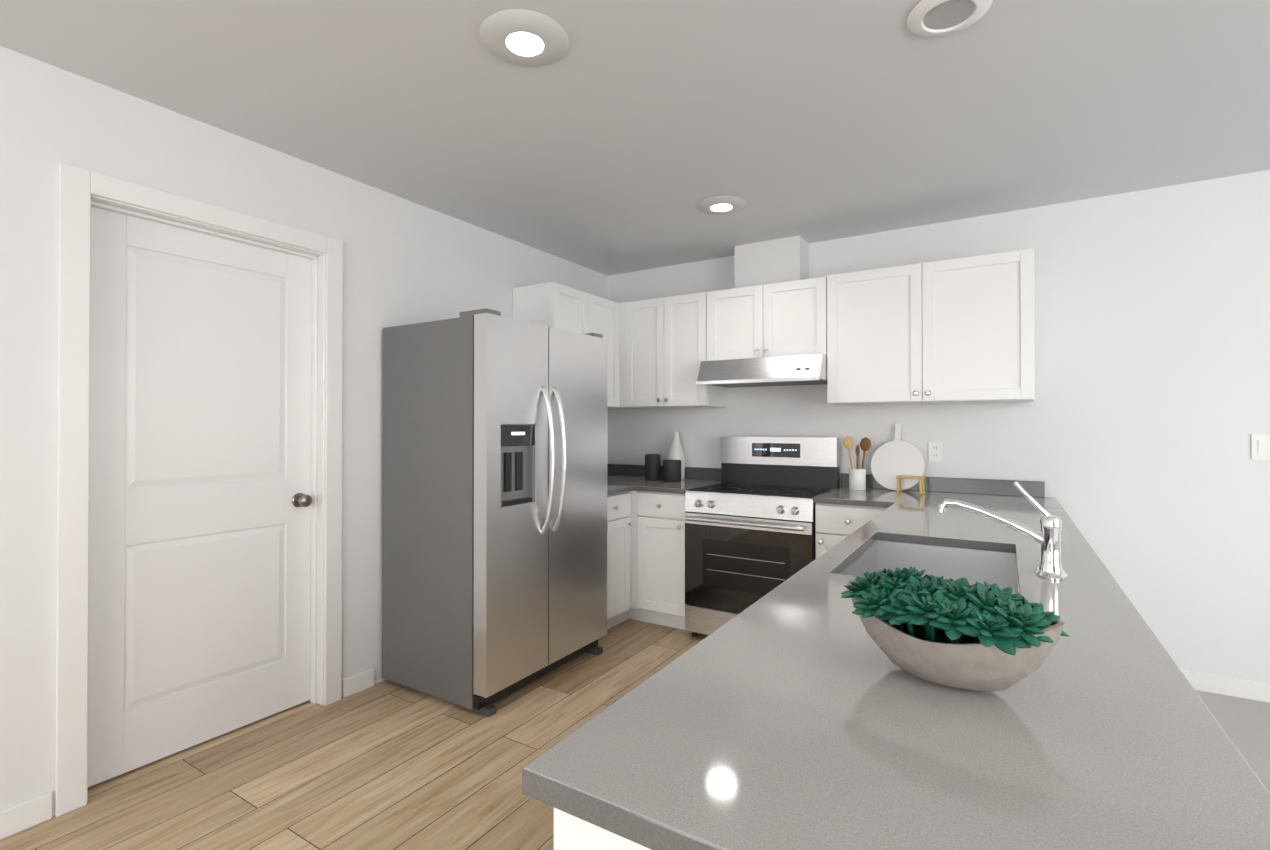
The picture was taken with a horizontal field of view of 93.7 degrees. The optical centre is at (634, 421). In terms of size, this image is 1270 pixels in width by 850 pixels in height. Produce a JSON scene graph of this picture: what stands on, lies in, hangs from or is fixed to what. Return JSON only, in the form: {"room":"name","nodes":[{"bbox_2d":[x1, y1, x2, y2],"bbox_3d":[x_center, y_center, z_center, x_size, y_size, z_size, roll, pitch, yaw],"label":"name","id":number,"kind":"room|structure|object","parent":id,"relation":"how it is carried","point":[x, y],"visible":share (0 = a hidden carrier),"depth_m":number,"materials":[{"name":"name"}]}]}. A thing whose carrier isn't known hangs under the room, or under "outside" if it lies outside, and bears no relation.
{"room":"kitchen","nodes":[
{"label":"kitchen","id":0,"kind":"room"},
{"bbox_2d":[0,46,607,816],"bbox_3d":[-2.075,0.060,1.789,0.115,2.460,7.115,0,0,32],"label":"wall","id":1,"kind":"structure","parent":0,"point":[406,262],"depth_m":2.17,"materials":[{"name":"white paint"}]},
{"bbox_2d":[0,792,51,839],"bbox_3d":[-2.889,1.238,0.345,0.013,0.085,3.754,0,0,32],"label":"baseboard","id":2,"kind":"structure","parent":1,"relation":"attached to","point":[17,818],"depth_m":1.88,"materials":[{"name":"white paint"}]},
{"bbox_2d":[55,162,342,816],"bbox_3d":[-1.685,0.221,2.402,0.132,2.145,0.986,0,0,32],"label":"door frame","id":3,"kind":"structure","parent":1,"relation":"attached to","point":[82,191],"depth_m":2.04,"materials":[{"name":"white paint"}]},
{"bbox_2d":[88,207,311,786],"bbox_3d":[-1.694,0.259,2.408,0.108,2.046,0.812,0,0,32],"label":"door","id":4,"kind":"structure","parent":1,"relation":"in","point":[200,500],"depth_m":2.36,"materials":[{"name":"white paint"}]},
{"bbox_2d":[513,282,616,408],"bbox_3d":[-0.445,-0.477,3.998,0.332,0.744,0.727,0,0,32],"label":"upper cabinet","id":5,"kind":"object","parent":1,"relation":"attached to","point":[550,304],"depth_m":3.79,"materials":[{"name":"white paint"}]},
{"bbox_2d":[617,302,624,408],"bbox_3d":[-0.160,-0.474,4.416,0.376,0.744,0.401,0,0,32],"label":"upper cabinet","id":6,"kind":"object","parent":1,"relation":"attached to","point":[620,306],"depth_m":4.22,"materials":[{"name":"white paint"}]},
{"bbox_2d":[0,619,707,849],"bbox_3d":[-0.901,1.315,0.988,2.945,0.060,7.230,0,0,32],"label":"floor","id":7,"kind":"structure","parent":0,"point":[386,764],"depth_m":2.16,"materials":[{"name":"brown wood"}]},
{"bbox_2d":[382,308,606,716],"bbox_3d":[-0.673,0.401,3.144,0.796,1.791,0.927,0,0,32],"label":"refrigerator","id":8,"kind":"object","parent":7,"relation":"on","point":[494,537],"visible":1,"depth_m":2.81,"materials":[{"name":"grey metal"}]},
{"bbox_2d":[607,492,625,629],"bbox_3d":[-0.401,0.870,3.779,0.629,0.864,0.412,0,0,32],"label":"base cabinet","id":9,"kind":"object","parent":7,"relation":"on","point":[616,503],"depth_m":3.66,"materials":[{"name":"white paint"}]},
{"bbox_2d":[626,491,637,619],"bbox_3d":[-0.126,0.873,4.202,0.652,0.864,0.717,0,0,32],"label":"base cabinet","id":10,"kind":"object","parent":7,"relation":"on","point":[632,496],"depth_m":3.81,"materials":[{"name":"white paint"}]},
{"bbox_2d":[607,464,662,494],"bbox_3d":[-0.214,0.381,4.053,0.660,0.115,1.069,0,0,32],"label":"countertop","id":11,"kind":"structure","parent":10,"relation":"on","point":[621,478],"depth_m":4.32,"materials":[{"name":"stone"}]},
{"bbox_2d":[645,454,660,480],"bbox_3d":[0.125,0.319,4.199,0.112,0.180,0.112,0,0,32],"label":"canister","id":12,"kind":"object","parent":11,"relation":"on","point":[652,467],"visible":1,"depth_m":4.15,"materials":[{"name":"grey ceramic"}]},
{"bbox_2d":[638,467,720,493],"bbox_3d":[0.321,0.381,3.965,0.342,0.115,0.654,0,0,32],"label":"countertop","id":13,"kind":"structure","parent":10,"relation":"on","point":[695,477],"depth_m":4.09,"materials":[{"name":"stone"}]},
{"bbox_2d":[663,460,680,481],"bbox_3d":[0.256,0.336,4.106,0.128,0.145,0.128,0,0,32],"label":"canister","id":14,"kind":"object","parent":13,"relation":"on","point":[671,470],"visible":1,"depth_m":4.05,"materials":[{"name":"grey ceramic"}]},
{"bbox_2d":[668,432,684,479],"bbox_3d":[0.295,0.242,4.265,0.126,0.335,0.126,0,0,32],"label":"vase","id":15,"kind":"object","parent":13,"relation":"on","point":[676,452],"visible":0.69,"depth_m":4.23,"materials":[{"name":"white ceramic"}]},
{"bbox_2d":[638,491,685,629],"bbox_3d":[0.305,0.872,3.988,0.395,0.864,0.628,0,0,32],"label":"base cabinet","id":16,"kind":"object","parent":7,"relation":"on","point":[645,556],"depth_m":3.72,"materials":[{"name":"white paint"}]},
{"bbox_2d":[685,436,839,636],"bbox_3d":[0.772,0.698,3.630,0.770,1.203,0.682,0,0,32],"label":"range","id":17,"kind":"object","parent":7,"relation":"on","point":[750,535],"visible":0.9,"depth_m":3.49,"materials":[{"name":"silver metal"}]},
{"bbox_2d":[815,503,903,558],"bbox_3d":[1.317,0.868,3.362,0.431,0.864,0.628,0,0,32],"label":"base cabinet","id":18,"kind":"object","parent":7,"relation":"on","point":[833,522],"depth_m":3.15,"materials":[{"name":"white paint"}]},
{"bbox_2d":[814,473,878,503],"bbox_3d":[1.288,0.377,3.366,0.381,0.115,0.654,0,0,32],"label":"countertop","id":19,"kind":"structure","parent":18,"relation":"on","point":[835,496],"depth_m":3.42,"materials":[{"name":"stone"}]},
{"bbox_2d":[843,436,870,489],"bbox_3d":[1.334,0.245,3.566,0.158,0.320,0.101,0,0,32],"label":"utensil crock","id":20,"kind":"object","parent":19,"relation":"on","point":[857,477],"visible":1,"depth_m":3.54,"materials":[{"name":"white ceramic"}]},
{"bbox_2d":[871,423,924,489],"bbox_3d":[1.554,0.205,3.525,0.296,0.396,0.084,0,0,32],"label":"cutting board","id":21,"kind":"object","parent":19,"relation":"on","point":[891,461],"visible":0.94,"depth_m":3.52,"materials":[{"name":"white ceramic"}]},
{"bbox_2d":[522,477,1269,849],"bbox_3d":[1.045,0.368,1.923,0.722,0.115,3.367,0,0,32],"label":"countertop","id":22,"kind":"structure","parent":18,"relation":"on","point":[800,710],"depth_m":0.73,"materials":[{"name":"stone"}]},
{"bbox_2d":[896,475,924,493],"bbox_3d":[1.564,0.356,3.379,0.139,0.096,0.072,0,0,40],"label":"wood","id":23,"kind":"object","parent":22,"relation":"on","point":[900,478],"visible":1,"depth_m":3.36,"materials":[{"name":"beige wood"}]},
{"bbox_2d":[840,540,1018,593],"bbox_3d":[0.871,0.534,1.743,0.432,0.216,0.712,0,0,32],"label":"sink","id":24,"kind":"object","parent":22,"relation":"in","point":[973,566],"visible":0.06,"depth_m":2.02,"materials":[{"name":"silver metal"}]},
{"bbox_2d":[841,566,1069,690],"bbox_3d":[0.468,0.310,0.901,0.306,0.157,0.225,0,0,32],"label":"succulent bowl","id":25,"kind":"object","parent":22,"relation":"on","point":[961,633],"visible":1,"depth_m":0.84,"materials":[{"name":"concrete"}]},
{"bbox_2d":[938,481,1066,579],"bbox_3d":[0.977,0.275,1.597,0.295,0.236,0.143,0,0,32],"label":"faucet","id":26,"kind":"object","parent":22,"relation":"on","point":[1048,538],"visible":1,"depth_m":1.54,"materials":[{"name":"silver metal"}]},
{"bbox_2d":[0,0,1269,275],"bbox_3d":[0.708,-1.231,0.009,6.730,0.100,7.230,0,0,32],"label":"ceiling","id":27,"kind":"structure","parent":0,"point":[622,136],"depth_m":2.17,"materials":[{"name":"white paint"}]},
{"bbox_2d":[479,9,568,66],"bbox_3d":[-0.336,-1.161,1.818,0.270,0.017,0.270,0,0,32],"label":"recessed light","id":28,"kind":"object","parent":27,"relation":"in","point":[524,37],"visible":1,"depth_m":1.79,"materials":[{"name":"white"}]},
{"bbox_2d":[696,195,746,214],"bbox_3d":[0.461,-1.152,3.183,0.270,0.017,0.270,0,0,32],"label":"recessed light","id":29,"kind":"object","parent":27,"relation":"in","point":[721,205],"visible":1,"depth_m":3.15,"materials":[{"name":"white"}]},
{"bbox_2d":[735,235,808,287],"bbox_3d":[0.892,-1.004,3.891,0.433,0.307,0.200,0,0,32],"label":"cover","id":30,"kind":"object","parent":27,"relation":"attached to","point":[774,261],"depth_m":3.79,"materials":[{"name":"white paint"}]},
{"bbox_2d":[907,0,992,37],"bbox_3d":[0.892,-1.162,1.693,0.216,0.016,0.216,0,0,32],"label":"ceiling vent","id":31,"kind":"object","parent":27,"relation":"in","point":[933,18],"visible":0.98,"depth_m":1.70,"materials":[{"name":"white plastic"}]},
{"bbox_2d":[608,170,1269,683],"bbox_3d":[2.628,0.067,2.996,6.615,2.460,0.115,0,0,32],"label":"wall","id":32,"kind":"structure","parent":0,"point":[1134,426],"depth_m":3.01,"materials":[{"name":"white paint"}]},
{"bbox_2d":[625,291,725,408],"bbox_3d":[0.288,-0.475,4.177,0.734,0.744,0.336,0,0,32],"label":"upper cabinet","id":33,"kind":"object","parent":32,"relation":"attached to","point":[667,339],"depth_m":4.02,"materials":[{"name":"white paint"}]},
{"bbox_2d":[717,275,828,359],"bbox_3d":[0.877,-0.618,3.814,0.769,0.463,0.336,0,0,32],"label":"upper cabinet","id":34,"kind":"object","parent":32,"relation":"attached to","point":[789,318],"depth_m":3.64,"materials":[{"name":"white paint"}]},
{"bbox_2d":[696,354,826,387],"bbox_3d":[0.837,-0.309,3.740,0.762,0.155,0.502,0,0,32],"label":"range hood","id":35,"kind":"object","parent":34,"relation":"attached to","point":[784,370],"visible":0.88,"depth_m":3.55,"materials":[{"name":"silver metal"}]},
{"bbox_2d":[827,249,1034,404],"bbox_3d":[1.608,-0.483,3.361,1.067,0.750,0.336,0,0,32],"label":"upper cabinet","id":36,"kind":"object","parent":32,"relation":"attached to","point":[958,330],"depth_m":3.18,"materials":[{"name":"white paint"}]},
{"bbox_2d":[929,442,941,461],"bbox_3d":[1.748,0.172,3.464,0.070,0.115,0.009,0,0,32],"label":"outlet","id":37,"kind":"object","parent":32,"relation":"attached to","point":[935,451],"visible":1,"depth_m":3.46,"materials":[{"name":"white plastic"}]},
{"bbox_2d":[1180,669,1269,702],"bbox_3d":[3.770,1.244,2.206,3.580,0.085,0.013,0,0,32],"label":"baseboard","id":38,"kind":"structure","parent":32,"relation":"attached to","point":[1246,689],"depth_m":2.80,"materials":[{"name":"white paint"}]},
{"bbox_2d":[1251,434,1269,459],"bbox_3d":[2.919,0.116,2.738,0.118,0.118,0.012,0,0,32],"label":"double light switch","id":39,"kind":"object","parent":32,"relation":"attached to","point":[1260,446],"visible":1,"depth_m":2.75,"materials":[{"name":"white plastic"}]},
{"bbox_2d":[1195,690,1269,792],"bbox_3d":[1.960,1.301,-0.782,3.785,0.066,7.230,0,0,32],"label":"floor carpet","id":40,"kind":"object","parent":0,"point":[1244,724],"depth_m":2.53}
]}

